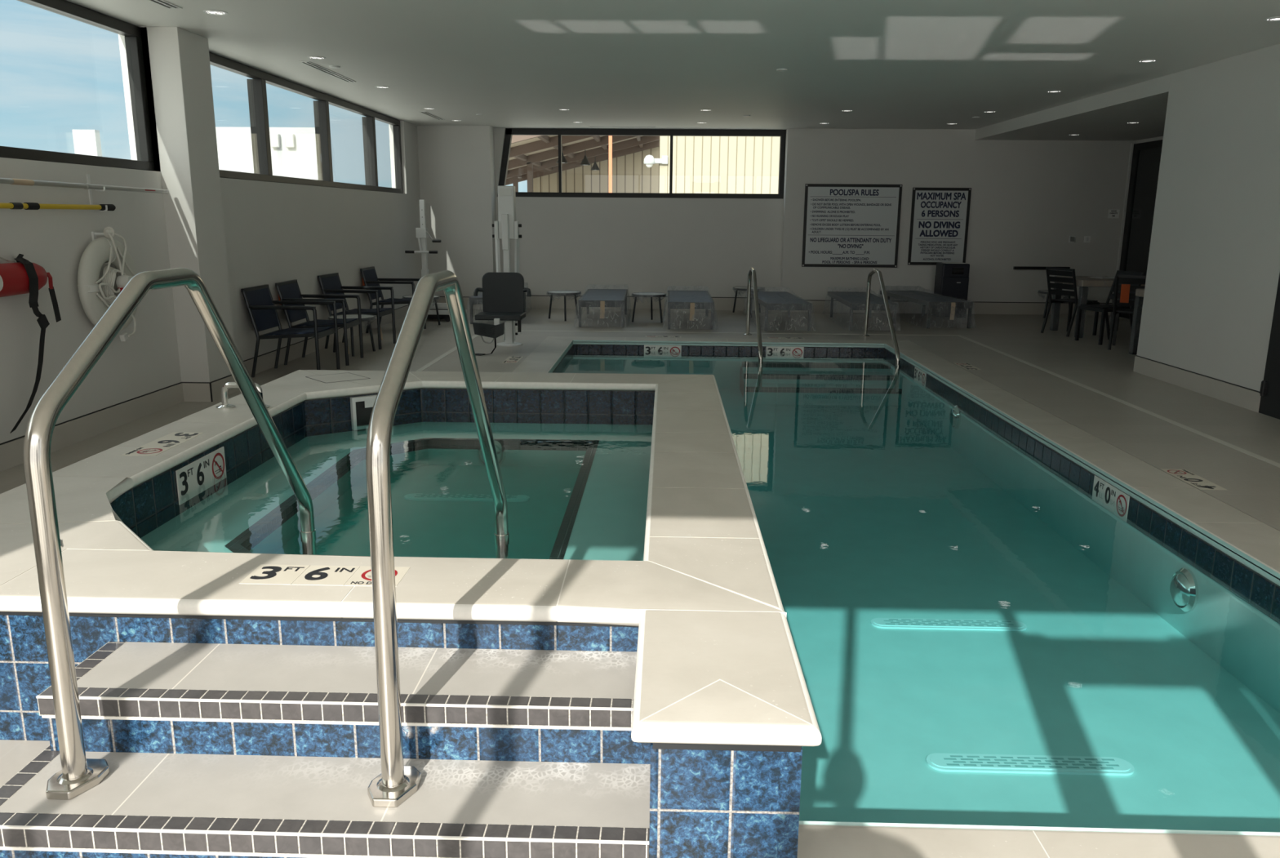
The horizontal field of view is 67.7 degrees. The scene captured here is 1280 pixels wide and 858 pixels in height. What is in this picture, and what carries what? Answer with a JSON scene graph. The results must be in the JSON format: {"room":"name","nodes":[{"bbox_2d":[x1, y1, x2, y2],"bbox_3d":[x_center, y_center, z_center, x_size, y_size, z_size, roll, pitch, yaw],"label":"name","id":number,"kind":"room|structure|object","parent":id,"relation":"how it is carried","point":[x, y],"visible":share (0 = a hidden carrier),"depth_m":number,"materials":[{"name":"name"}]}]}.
{"room":"indoor swimming pool","nodes":[
{"label":"indoor swimming pool","id":0,"kind":"room"},
{"bbox_2d":[0,26,422,443],"bbox_3d":[-3.776,-1.660,7.624,0.220,2.830,16.410,1,13,1],"label":"wall","id":1,"kind":"structure","parent":0,"point":[274,232],"depth_m":7.20,"materials":[{"name":"grey paint"}]},
{"bbox_2d":[0,253,61,433],"bbox_3d":[-3.662,-0.465,5.223,0.160,1.056,1.512,1,13,1],"label":"tube","id":2,"kind":"object","parent":1,"relation":"hanging from","point":[21,277],"visible":1,"depth_m":5.62,"materials":[{"name":"red plastic"}]},
{"bbox_2d":[0,202,115,210],"bbox_3d":[-3.645,-1.280,5.466,0.046,0.046,2.220,1,13,1],"label":"pole","id":3,"kind":"object","parent":1,"relation":"attached to","point":[27,206],"visible":1,"depth_m":5.88,"materials":[{"name":"yellow"}]},
{"bbox_2d":[0,0,154,170],"bbox_3d":[-3.880,-1.736,3.849,0.150,1.030,6.850,1,13,1],"label":"window","id":4,"kind":"structure","parent":1,"relation":"in","point":[132,33],"depth_m":6.87,"materials":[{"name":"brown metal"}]},
{"bbox_2d":[86,173,107,211],"bbox_3d":[-3.642,-1.584,6.402,0.110,0.244,0.024,1,13,1],"label":"hanger","id":5,"kind":"object","parent":1,"relation":"attached to","point":[87,175],"visible":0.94,"depth_m":6.40,"materials":[{"name":"silver metal"}]},
{"bbox_2d":[0,177,168,193],"bbox_3d":[-3.637,-1.473,5.699,0.040,0.057,3.160,1,13,1],"label":"pole","id":6,"kind":"object","parent":5,"relation":"hanging from","point":[2,180],"visible":1,"depth_m":6.12,"materials":[{"name":"metal"}]},
{"bbox_2d":[77,226,137,341],"bbox_3d":[-3.588,-0.982,6.511,0.229,0.783,0.652,2,13,6],"label":"buoy","id":7,"kind":"object","parent":1,"relation":"hanging from","point":[101,250],"visible":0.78,"depth_m":6.37,"materials":[{"name":"white plastic"}]},
{"bbox_2d":[0,304,408,471],"bbox_3d":[-3.565,-0.294,7.646,0.248,0.158,15.750,1,13,1],"label":"baseboard","id":8,"kind":"structure","parent":1,"relation":"attached to","point":[70,432],"depth_m":7.20,"materials":[{"name":"tile"}]},
{"bbox_2d":[208,52,403,193],"bbox_3d":[-3.680,-3.303,10.899,0.150,1.035,6.500,1,13,1],"label":"window","id":9,"kind":"structure","parent":1,"relation":"in","point":[256,86],"depth_m":10.80,"materials":[{"name":"brown metal"}]},
{"bbox_2d":[417,125,496,296],"bbox_3d":[-3.044,-3.370,15.324,1.445,2.830,0.600,1,13,1],"label":"wall","id":10,"kind":"structure","parent":0,"point":[456,163],"depth_m":14.96,"materials":[{"name":"grey paint"}]},
{"bbox_2d":[493,128,783,297],"bbox_3d":[-0.010,-3.374,15.447,4.615,2.830,0.290,1,13,1],"label":"wall","id":11,"kind":"structure","parent":0,"point":[660,245],"depth_m":15.38,"materials":[{"name":"grey paint"}]},
{"bbox_2d":[497,128,786,198],"bbox_3d":[0.000,-4.230,15.210,4.586,1.055,0.120,1,13,1],"label":"window","id":12,"kind":"structure","parent":11,"relation":"in","point":[509,132],"depth_m":15.12,"materials":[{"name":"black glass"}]},
{"bbox_2d":[0,307,1279,786],"bbox_3d":[2.198,-0.118,7.700,12.400,0.120,16.800,1,13,1],"label":"floor","id":13,"kind":"structure","parent":0,"point":[1252,484],"depth_m":9.39,"materials":[{"name":"tile"}]},
{"bbox_2d":[140,26,233,382],"bbox_3d":[-3.581,-1.657,7.619,0.290,2.830,0.490,1,13,1],"label":"column","id":14,"kind":"structure","parent":13,"relation":"on","point":[180,75],"depth_m":7.42,"materials":[{"name":"grey paint"}]},
{"bbox_2d":[240,284,340,377],"bbox_3d":[-3.282,-0.930,9.008,0.677,0.818,0.574,1,13,1],"label":"armchair","id":15,"kind":"object","parent":13,"relation":"on","point":[259,300],"visible":0.99,"depth_m":8.90,"materials":[{"name":"grey metal"}]},
{"bbox_2d":[275,279,363,365],"bbox_3d":[-3.261,-1.095,9.749,0.677,0.818,0.574,0,13,0],"label":"armchair","id":16,"kind":"object","parent":13,"relation":"on","point":[290,290],"visible":0.88,"depth_m":9.65,"materials":[{"name":"grey metal"}]},
{"bbox_2d":[0,641,650,857],"bbox_3d":[-0.737,0.821,2.386,1.530,0.313,0.621,1,13,1],"label":"steps","id":17,"kind":"structure","parent":13,"relation":"on","point":[210,750],"depth_m":2.34,"materials":[{"name":"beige tile"}]},
{"bbox_2d":[23,267,316,799],"bbox_3d":[-1.311,0.110,2.854,0.110,1.171,1.608,1,13,1],"label":"handrail","id":18,"kind":"object","parent":17,"relation":"on","point":[78,774],"visible":1,"depth_m":2.22,"materials":[{"name":"silver metal"}]},
{"bbox_2d":[365,270,509,807],"bbox_3d":[-0.554,0.120,2.834,0.110,1.171,1.608,1,13,1],"label":"handrail","id":19,"kind":"object","parent":17,"relation":"on","point":[397,782],"visible":0.99,"depth_m":2.19,"materials":[{"name":"silver metal"}]},
{"bbox_2d":[328,314,375,356],"bbox_3d":[-3.125,-1.025,10.376,0.514,0.408,0.529,-3,13,-15],"label":"side table","id":20,"kind":"object","parent":13,"relation":"on","point":[367,317],"visible":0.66,"depth_m":10.34,"materials":[{"name":"white plastic"}]},
{"bbox_2d":[317,272,395,349],"bbox_3d":[-3.228,-1.356,10.920,0.677,0.818,0.574,1,13,3],"label":"armchair","id":21,"kind":"object","parent":13,"relation":"on","point":[331,284],"visible":0.9,"depth_m":10.83,"materials":[{"name":"grey metal"}]},
{"bbox_2d":[360,266,426,333],"bbox_3d":[-3.187,-1.676,12.359,0.677,0.818,0.574,1,13,0],"label":"armchair","id":22,"kind":"object","parent":13,"relation":"on","point":[370,278],"visible":0.78,"depth_m":12.17,"materials":[{"name":"grey metal"}]},
{"bbox_2d":[0,369,822,857],"bbox_3d":[-0.981,0.610,4.345,2.835,1.030,4.560,1,13,1],"label":"hot tub","id":23,"kind":"object","parent":13,"relation":"on","point":[637,530],"depth_m":2.96,"materials":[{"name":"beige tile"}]},
{"bbox_2d":[120,431,204,455],"bbox_3d":[-2.180,0.068,4.373,0.156,0.007,0.456,1,13,1],"label":"depth marker","id":24,"kind":"object","parent":23,"relation":"on","point":[155,447],"visible":1,"depth_m":4.35,"materials":[{"name":"beige tile"}]},
{"bbox_2d":[175,446,226,505],"bbox_3d":[-2.026,0.210,4.417,0.007,0.156,0.456,1,13,1],"label":"depth marker","id":25,"kind":"object","parent":23,"relation":"attached to","point":[193,478],"visible":1,"depth_m":4.39,"materials":[{"name":"white tile"}]},
{"bbox_2d":[215,382,270,408],"bbox_3d":[-2.162,-0.186,5.180,0.286,0.141,0.097,0,13,-2],"label":"grab bar","id":26,"kind":"object","parent":23,"relation":"on","point":[224,405],"visible":0.63,"depth_m":5.16,"materials":[{"name":"silver metal"}]},
{"bbox_2d":[239,564,410,586],"bbox_3d":[-0.917,0.430,2.793,0.456,0.007,0.156,1,13,1],"label":"depth marker","id":27,"kind":"object","parent":23,"relation":"on","point":[264,574],"visible":0.79,"depth_m":2.79,"materials":[{"name":"beige tile"}]},
{"bbox_2d":[305,372,370,382],"bbox_3d":[-1.955,-0.333,6.167,0.295,0.001,0.324,-11,17,-41],"label":"plate","id":28,"kind":"object","parent":23,"relation":"on","point":[339,377],"visible":1,"depth_m":6.16,"materials":[{"name":"beige stone"}]},
{"bbox_2d":[350,394,377,430],"bbox_3d":[-1.662,-0.107,5.907,0.250,0.200,0.036,-9,16,-36],"label":"skimmer","id":29,"kind":"object","parent":23,"relation":"on","point":[361,406],"visible":0.56,"depth_m":5.87,"materials":[{"name":"white plastic"}]},
{"bbox_2d":[476,440,506,466],"bbox_3d":[-0.880,0.153,5.617,0.170,0.170,0.069,1,13,1],"label":"pool light","id":30,"kind":"object","parent":23,"relation":"attached to","point":[500,451],"visible":0.47,"depth_m":5.62,"materials":[{"name":"silver metal"}]},
{"bbox_2d":[402,295,440,324],"bbox_3d":[-2.971,-1.604,12.976,0.520,0.408,0.523,0,13,-4],"label":"side table","id":31,"kind":"object","parent":13,"relation":"on","point":[436,297],"visible":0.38,"depth_m":13.05,"materials":[{"name":"white metal"}]},
{"bbox_2d":[404,200,450,321],"bbox_3d":[-3.003,-2.409,13.631,0.680,1.690,0.540,1,13,1],"label":"crank hoist","id":32,"kind":"object","parent":13,"relation":"on","point":[422,233],"visible":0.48,"depth_m":13.54,"materials":[{"name":"metal"}]},
{"bbox_2d":[469,287,527,324],"bbox_3d":[-2.088,-1.908,14.292,0.767,0.439,2.241,0,13,-1],"label":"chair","id":33,"kind":"object","parent":13,"relation":"on","point":[477,300],"visible":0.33,"depth_m":13.27,"materials":[{"name":"grey metal"}]},
{"bbox_2d":[472,185,531,355],"bbox_3d":[-1.537,-1.788,10.624,0.642,1.810,1.077,1,13,1],"label":"lift","id":34,"kind":"object","parent":13,"relation":"on","point":[503,293],"visible":1,"depth_m":10.74,"materials":[{"name":"white plastic"}]},
{"bbox_2d":[502,356,523,363],"bbox_3d":[-1.340,-0.729,10.045,0.156,0.007,0.456,1,13,1],"label":"depth marker","id":35,"kind":"object","parent":13,"relation":"on","point":[510,359],"visible":1,"depth_m":10.04,"materials":[{"name":"beige tile"}]},
{"bbox_2d":[546,290,580,320],"bbox_3d":[-1.114,-1.807,13.954,0.514,0.408,0.516,-2,13,-10],"label":"side table","id":36,"kind":"object","parent":13,"relation":"on","point":[564,293],"visible":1,"depth_m":13.82,"materials":[{"name":"white plastic"}]},
{"bbox_2d":[577,288,627,327],"bbox_3d":[-0.519,-1.833,14.004,0.766,0.441,2.243,1,13,0],"label":"sun lounger","id":37,"kind":"object","parent":13,"relation":"on","point":[602,298],"visible":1,"depth_m":13.18,"materials":[{"name":"fabric"}]},
{"bbox_2d":[631,292,666,323],"bbox_3d":[0.130,-1.752,13.750,0.514,0.408,0.520,11,16,39],"label":"side table","id":38,"kind":"object","parent":13,"relation":"on","point":[651,295],"visible":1,"depth_m":13.64,"materials":[{"name":"white plastic"}]},
{"bbox_2d":[644,335,681,337],"bbox_3d":[0.294,-1.169,12.075,0.456,0.007,0.156,1,13,1],"label":"depth marker","id":39,"kind":"object","parent":13,"relation":"on","point":[646,335],"visible":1,"depth_m":12.06,"materials":[{"name":"beige tile"}]},
{"bbox_2d":[667,290,714,329],"bbox_3d":[0.712,-1.786,13.837,0.766,0.442,2.249,1,13,1],"label":"sun lounger","id":40,"kind":"object","parent":13,"relation":"on","point":[691,300],"visible":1,"depth_m":12.90,"materials":[{"name":"grey fabric"}]},
{"bbox_2d":[732,286,764,312],"bbox_3d":[1.711,-2.031,15.057,0.516,0.408,0.526,-8,15,-34],"label":"side table","id":41,"kind":"object","parent":13,"relation":"on","point":[737,288],"visible":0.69,"depth_m":15.05,"materials":[{"name":"white plastic"}]},
{"bbox_2d":[750,291,812,330],"bbox_3d":[1.971,-1.759,13.763,0.768,0.441,2.253,0,13,0],"label":"sun lounger","id":42,"kind":"object","parent":13,"relation":"on","point":[771,300],"visible":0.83,"depth_m":12.92,"materials":[{"name":"fabric"}]},
{"bbox_2d":[768,337,804,338],"bbox_3d":[1.844,-1.148,12.036,0.456,0.007,0.156,1,13,1],"label":"depth marker","id":43,"kind":"object","parent":13,"relation":"on","point":[768,337],"visible":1,"depth_m":12.02,"materials":[{"name":"beige tile"}]},
{"bbox_2d":[415,329,1279,467],"bbox_3d":[0.910,-0.125,7.407,6.280,0.002,10.560,1,13,1],"label":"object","id":44,"kind":"structure","parent":13,"relation":"on","point":[1269,461],"depth_m":8.95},
{"bbox_2d":[827,291,897,331],"bbox_3d":[3.184,-1.765,13.836,0.759,0.440,2.254,1,13,2],"label":"sun lounger","id":45,"kind":"object","parent":13,"relation":"on","point":[855,300],"visible":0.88,"depth_m":13.24,"materials":[{"name":"fabric"}]},
{"bbox_2d":[512,336,1279,857],"bbox_3d":[0.949,0.259,7.066,4.505,0.601,10.130,1,13,1],"label":"swimming pool","id":46,"kind":"object","parent":13,"relation":"in","point":[868,504],"depth_m":4.82,"materials":[{"name":"liquid"}]},
{"bbox_2d":[644,345,681,358],"bbox_3d":[0.277,-0.946,11.665,0.456,0.156,0.007,1,13,1],"label":"depth marker","id":47,"kind":"object","parent":46,"relation":"attached to","point":[650,351],"visible":1,"depth_m":11.66,"materials":[{"name":"white tile"}]},
{"bbox_2d":[742,266,763,390],"bbox_3d":[1.367,-1.259,11.405,0.110,1.285,1.892,1,13,1],"label":"handrail","id":48,"kind":"object","parent":46,"relation":"attached to","point":[752,272],"visible":1,"depth_m":11.16,"materials":[{"name":"silver metal"}]},
{"bbox_2d":[765,346,804,359],"bbox_3d":[1.766,-0.926,11.627,0.456,0.156,0.007,1,13,1],"label":"depth marker","id":49,"kind":"object","parent":46,"relation":"attached to","point":[782,353],"visible":1,"depth_m":11.62,"materials":[{"name":"white tile"}]},
{"bbox_2d":[861,268,900,391],"bbox_3d":[2.881,-1.238,11.366,0.110,1.285,1.892,1,13,1],"label":"handrail","id":50,"kind":"object","parent":46,"relation":"attached to","point":[874,270],"visible":1,"depth_m":11.14,"materials":[{"name":"silver metal"}]},
{"bbox_2d":[913,366,926,387],"bbox_3d":[2.915,-0.538,9.925,0.007,0.156,0.456,1,13,1],"label":"depth marker","id":51,"kind":"object","parent":46,"relation":"attached to","point":[920,375],"visible":1,"depth_m":9.90,"materials":[{"name":"white tile"}]},
{"bbox_2d":[949,404,960,429],"bbox_3d":[2.851,-0.109,8.668,0.069,0.220,0.220,1,13,1],"label":"pool light","id":52,"kind":"object","parent":46,"relation":"attached to","point":[955,413],"visible":1,"depth_m":8.61,"materials":[{"name":"silver metal"}]},
{"bbox_2d":[1091,475,1129,522],"bbox_3d":[2.794,0.410,5.666,0.007,0.156,0.456,1,13,1],"label":"depth marker","id":53,"kind":"object","parent":46,"relation":"attached to","point":[1114,500],"visible":1,"depth_m":5.65,"materials":[{"name":"white tile"}]},
{"bbox_2d":[1169,568,1198,612],"bbox_3d":[2.741,0.816,4.839,0.069,0.220,0.220,1,13,1],"label":"pool light","id":54,"kind":"object","parent":46,"relation":"attached to","point":[1184,588],"visible":1,"depth_m":4.79,"materials":[{"name":"silver metal"}]},
{"bbox_2d":[880,290,973,328],"bbox_3d":[4.211,-1.838,14.195,0.764,0.442,2.261,-1,13,-4],"label":"sun lounger","id":55,"kind":"object","parent":13,"relation":"on","point":[931,300],"visible":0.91,"depth_m":13.43,"materials":[{"name":"grey metal"}]},
{"bbox_2d":[932,262,969,317],"bbox_3d":[4.804,-2.146,14.711,0.410,0.828,0.454,1,13,1],"label":"trash bin","id":56,"kind":"object","parent":13,"relation":"on","point":[951,278],"visible":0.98,"depth_m":14.54,"materials":[{"name":"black plastic"}]},
{"bbox_2d":[935,262,969,276],"bbox_3d":[4.808,-2.446,14.672,0.406,0.210,0.396,1,13,1],"label":"hood","id":57,"kind":"object","parent":56,"relation":"attached to","point":[943,269],"depth_m":14.48,"materials":[{"name":"black plastic"}]},
{"bbox_2d":[954,363,981,369],"bbox_3d":[3.374,-0.645,9.833,0.156,0.007,0.456,1,13,1],"label":"depth marker","id":58,"kind":"object","parent":13,"relation":"on","point":[966,366],"visible":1,"depth_m":9.79,"materials":[{"name":"beige tile"}]},
{"bbox_2d":[1038,289,1070,318],"bbox_3d":[6.436,-1.939,14.815,0.518,0.408,0.512,6,14,22],"label":"side table","id":59,"kind":"object","parent":13,"relation":"on","point":[1044,291],"visible":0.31,"depth_m":14.69,"materials":[{"name":"white metal"}]},
{"bbox_2d":[1040,266,1099,337],"bbox_3d":[5.685,-1.683,12.582,0.528,0.873,0.464,-5,14,-23],"label":"dining chair","id":60,"kind":"object","parent":13,"relation":"on","point":[1055,271],"visible":0.91,"depth_m":12.49,"materials":[{"name":"black metal"}]},
{"bbox_2d":[1049,275,1145,337],"bbox_3d":[6.085,-1.627,12.624,0.916,0.742,0.916,1,13,1],"label":"dining table","id":61,"kind":"object","parent":13,"relation":"on","point":[1084,282],"visible":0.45,"depth_m":12.26,"materials":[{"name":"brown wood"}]},
{"bbox_2d":[1088,275,1115,278],"bbox_3d":[6.170,-1.992,12.519,0.625,0.013,0.331,-2,13,-12],"label":"papers","id":62,"kind":"object","parent":61,"relation":"on","point":[1094,277],"visible":0.71,"depth_m":12.43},
{"bbox_2d":[1075,270,1145,345],"bbox_3d":[5.800,-1.504,11.780,0.528,0.873,0.464,-3,13,-13],"label":"dining chair","id":63,"kind":"object","parent":13,"relation":"on","point":[1104,308],"visible":0.7,"depth_m":11.76,"materials":[{"name":"black metal"}]},
{"bbox_2d":[1107,275,1146,350],"bbox_3d":[5.798,-1.363,11.146,0.464,0.873,0.528,8,15,31],"label":"dining chair","id":64,"kind":"object","parent":13,"relation":"on","point":[1125,295],"visible":0.53,"depth_m":11.00,"materials":[{"name":"black metal"}]},
{"bbox_2d":[1128,288,1144,354],"bbox_3d":[6.005,-1.119,10.342,0.916,0.742,0.916,1,13,1],"label":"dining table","id":65,"kind":"object","parent":13,"relation":"on","point":[1140,293],"visible":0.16,"depth_m":10.72,"materials":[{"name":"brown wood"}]},
{"bbox_2d":[1159,468,1226,489],"bbox_3d":[3.249,0.296,5.609,0.156,0.007,0.456,1,13,1],"label":"depth marker","id":66,"kind":"object","parent":13,"relation":"on","point":[1193,479],"visible":1,"depth_m":5.59,"materials":[{"name":"beige tile"}]},
{"bbox_2d":[65,0,1279,129],"bbox_3d":[2.271,-3.054,7.244,12.310,0.150,16.610,1,13,1],"label":"ceiling","id":67,"kind":"structure","parent":0,"point":[894,64],"depth_m":7.93,"materials":[{"name":"white paint"}]},
{"bbox_2d":[148,0,182,8],"bbox_3d":[-3.152,-2.660,5.646,0.094,0.006,1.600,1,13,1],"label":"ceiling vent","id":68,"kind":"object","parent":67,"relation":"in","point":[164,3],"visible":1,"depth_m":6.30,"materials":[{"name":"white metal"}]},
{"bbox_2d":[203,9,227,15],"bbox_3d":[-2.916,-2.860,6.549,0.156,0.006,0.156,1,13,1],"label":"recessed light","id":69,"kind":"object","parent":67,"relation":"in","point":[207,11],"visible":1,"depth_m":6.55,"materials":[{"name":"silver metal"}]},
{"bbox_2d":[306,56,325,59],"bbox_3d":[-2.853,-3.274,8.412,0.156,0.006,0.156,1,13,1],"label":"recessed light","id":70,"kind":"object","parent":67,"relation":"in","point":[309,57],"visible":1,"depth_m":8.40,"materials":[{"name":"silver metal"}]},
{"bbox_2d":[298,61,355,82],"bbox_3d":[-3.019,-3.467,9.270,0.094,0.006,1.330,1,13,1],"label":"ceiling vent","id":71,"kind":"object","parent":67,"relation":"in","point":[307,63],"visible":1,"depth_m":9.20,"materials":[{"name":"white metal"}]},
{"bbox_2d":[328,65,340,68],"bbox_3d":[-2.849,-3.381,8.901,0.100,0.012,0.100,1,13,1],"label":"sprinkler","id":72,"kind":"object","parent":67,"relation":"attached to","point":[330,66],"visible":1,"depth_m":8.88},
{"bbox_2d":[374,85,389,88],"bbox_3d":[-2.789,-3.700,10.324,0.156,0.006,0.156,1,13,1],"label":"recessed light","id":73,"kind":"object","parent":67,"relation":"in","point":[377,86],"visible":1,"depth_m":10.29,"materials":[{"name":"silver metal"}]},
{"bbox_2d":[418,111,444,119],"bbox_3d":[-2.886,-4.356,13.261,0.094,0.006,1.110,1,13,1],"label":"ceiling vent","id":74,"kind":"object","parent":67,"relation":"in","point":[428,113],"visible":1,"depth_m":13.20,"materials":[{"name":"white metal"}]},
{"bbox_2d":[588,125,656,127],"bbox_3d":[-0.266,-4.643,14.644,1.040,0.008,0.070,1,13,1],"label":"ceiling vent","id":75,"kind":"object","parent":67,"relation":"in","point":[588,126],"visible":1,"depth_m":14.63,"materials":[{"name":"silver metal"}]},
{"bbox_2d":[776,68,786,71],"bbox_3d":[1.321,-3.344,8.883,0.100,0.012,0.100,1,13,1],"label":"sprinkler","id":76,"kind":"object","parent":67,"relation":"attached to","point":[777,69],"visible":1,"depth_m":8.85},
{"bbox_2d":[1046,90,1062,92],"bbox_3d":[4.451,-3.626,10.248,0.156,0.006,0.156,1,13,1],"label":"recessed light","id":77,"kind":"object","parent":67,"relation":"in","point":[1048,91],"visible":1,"depth_m":10.25,"materials":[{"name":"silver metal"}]},
{"bbox_2d":[1137,59,1157,62],"bbox_3d":[4.384,-3.179,8.238,0.156,0.006,0.156,1,13,1],"label":"recessed light","id":78,"kind":"object","parent":67,"relation":"in","point":[1142,60],"visible":1,"depth_m":8.23,"materials":[{"name":"silver metal"}]},
{"bbox_2d":[1263,16,1279,21],"bbox_3d":[4.334,-2.788,6.482,0.156,0.006,0.156,1,13,1],"label":"recessed light","id":79,"kind":"object","parent":67,"relation":"in","point":[1276,18],"visible":1,"depth_m":6.49,"materials":[{"name":"silver metal"}]},
{"bbox_2d":[779,128,1133,311],"bbox_3d":[4.958,-3.284,15.219,5.350,2.830,0.500,1,13,1],"label":"wall","id":80,"kind":"structure","parent":0,"point":[1028,197],"depth_m":14.88,"materials":[{"name":"grey paint"}]},
{"bbox_2d":[431,294,1112,315],"bbox_3d":[2.053,-1.996,15.356,11.030,0.212,0.372,1,13,1],"label":"baseboard","id":81,"kind":"structure","parent":80,"relation":"attached to","point":[533,301],"depth_m":15.30,"materials":[{"name":"ceramic"}]},
{"bbox_2d":[801,183,902,267],"bbox_3d":[3.330,-3.195,15.009,1.505,1.279,0.018,1,13,1],"label":"sign","id":82,"kind":"object","parent":80,"relation":"attached to","point":[845,224],"visible":1,"depth_m":15.00,"materials":[{"name":"metal"}]},
{"bbox_2d":[907,187,971,265],"bbox_3d":[4.700,-3.177,14.974,0.904,1.190,0.018,1,13,1],"label":"sign","id":83,"kind":"object","parent":80,"relation":"attached to","point":[940,220],"visible":1,"depth_m":14.97,"materials":[{"name":"metal"}]},
{"bbox_2d":[1013,266,1070,269],"bbox_3d":[6.344,-2.541,15.063,0.870,0.045,0.050,1,13,1],"label":"wall ledge","id":84,"kind":"object","parent":80,"relation":"attached to","point":[1014,267],"visible":0.8,"depth_m":15.04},
{"bbox_2d":[1068,235,1075,242],"bbox_3d":[6.785,-2.981,14.968,0.100,0.100,0.009,1,13,1],"label":"wall plate","id":85,"kind":"object","parent":80,"relation":"attached to","point":[1072,238],"visible":1,"depth_m":14.97,"materials":[{"name":"white plastic"}]},
{"bbox_2d":[1084,235,1090,242],"bbox_3d":[7.020,-2.978,14.962,0.100,0.100,0.010,1,13,1],"label":"wall plate","id":86,"kind":"object","parent":80,"relation":"attached to","point":[1086,238],"visible":1,"depth_m":14.96,"materials":[{"name":"white plastic"}]},
{"bbox_2d":[1107,208,1119,217],"bbox_3d":[7.386,-3.355,14.869,0.170,0.135,0.007,1,13,1],"label":"notice","id":87,"kind":"object","parent":80,"relation":"attached to","point":[1113,213],"visible":1,"depth_m":14.87,"materials":[{"name":"white plastic"}]},
{"bbox_2d":[1133,136,1163,143],"bbox_3d":[8.019,-2.493,12.079,1.050,2.700,5.900,1,13,1],"label":"wall","id":88,"kind":"structure","parent":0,"point":[1159,138],"depth_m":14.18,"materials":[{"name":"grey paint"}]},
{"bbox_2d":[1115,139,1162,319],"bbox_3d":[7.484,-2.782,13.516,0.120,2.630,2.800,1,13,1],"label":"door","id":89,"kind":"structure","parent":88,"relation":"in","point":[1144,164],"depth_m":14.41,"materials":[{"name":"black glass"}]},
{"bbox_2d":[1136,43,1279,391],"bbox_3d":[6.582,-0.805,4.159,3.475,2.830,10.430,1,13,1],"label":"wall","id":90,"kind":"structure","parent":0,"point":[1212,276],"depth_m":8.18,"materials":[{"name":"grey paint"}]},
{"bbox_2d":[974,74,1170,140],"bbox_3d":[6.817,-3.876,11.795,3.475,0.155,5.820,1,13,1],"label":"soffit","id":91,"kind":"object","parent":90,"relation":"attached to","point":[1104,116],"depth_m":11.88,"materials":[{"name":"grey paint"}]},
{"bbox_2d":[1133,355,1261,412],"bbox_3d":[5.981,-0.423,8.551,2.088,0.163,2.082,1,13,1],"label":"baseboard","id":92,"kind":"structure","parent":90,"relation":"attached to","point":[1235,394],"depth_m":8.39,"materials":[{"name":"ceramic"}]},
{"bbox_2d":[1258,273,1279,419],"bbox_3d":[4.928,-1.138,6.811,0.084,2.300,1.060,1,13,1],"label":"door","id":93,"kind":"structure","parent":90,"relation":"in","point":[1269,392],"depth_m":7.40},
{"label":"outside","id":94,"kind":"structure","parent":0,"visible":0},
{"bbox_3d":[0.680,-3.838,24.748,120.000,0.100,130.000,1,13,1],"label":"ground","id":95,"kind":"structure","parent":94,"visible":0},
{"bbox_2d":[71,129,102,156],"bbox_3d":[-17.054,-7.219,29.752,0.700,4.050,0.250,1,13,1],"label":"building","id":96,"kind":"structure","parent":95,"relation":"on","point":[86,142],"depth_m":29.29,"materials":[{"name":"white concrete"}]},
{"bbox_2d":[215,126,318,180],"bbox_3d":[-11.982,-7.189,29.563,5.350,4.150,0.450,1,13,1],"label":"building","id":97,"kind":"structure","parent":95,"relation":"on","point":[293,149],"depth_m":29.17,"materials":[{"name":"metal"}]},
{"bbox_2d":[505,135,659,192],"bbox_3d":[-2.421,-7.186,28.857,6.100,4.600,13.300,1,13,1],"label":"shed","id":98,"kind":"object","parent":95,"relation":"on","point":[589,163],"visible":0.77,"depth_m":34.46,"materials":[{"name":"brown metal"}]},
{"bbox_2d":[555,144,568,163],"bbox_3d":[-2.173,-7.713,26.529,0.340,0.600,0.335,1,13,1],"label":"lamp","id":99,"kind":"object","parent":98,"relation":"attached to","point":[563,160],"depth_m":26.50,"materials":[{"name":"grey metal"}]},
{"bbox_2d":[580,150,590,164],"bbox_3d":[-1.689,-8.457,29.424,0.340,0.600,0.335,1,13,1],"label":"lamp","id":100,"kind":"object","parent":98,"relation":"attached to","point":[584,162],"depth_m":29.38,"materials":[{"name":"grey metal"}]},
{"bbox_2d":[591,155,599,170],"bbox_3d":[-1.542,-9.229,32.835,0.340,0.600,0.335,1,13,1],"label":"lamp","id":101,"kind":"object","parent":98,"relation":"attached to","point":[594,167],"depth_m":32.80,"materials":[{"name":"grey metal"}]},
{"bbox_2d":[658,136,780,194],"bbox_3d":[5.119,-6.782,23.633,9.350,6.200,4.650,1,13,1],"label":"warehouse","id":102,"kind":"structure","parent":95,"relation":"on","point":[700,164],"depth_m":21.67,"materials":[{"name":"beige metal"}]},
{"bbox_2d":[643,155,667,167],"bbox_3d":[0.357,-6.077,21.645,0.550,0.285,0.260,1,13,1],"label":"outdoor light","id":103,"kind":"object","parent":102,"relation":"attached to","point":[649,160],"visible":1,"depth_m":21.60,"materials":[{"name":"white plastic"}]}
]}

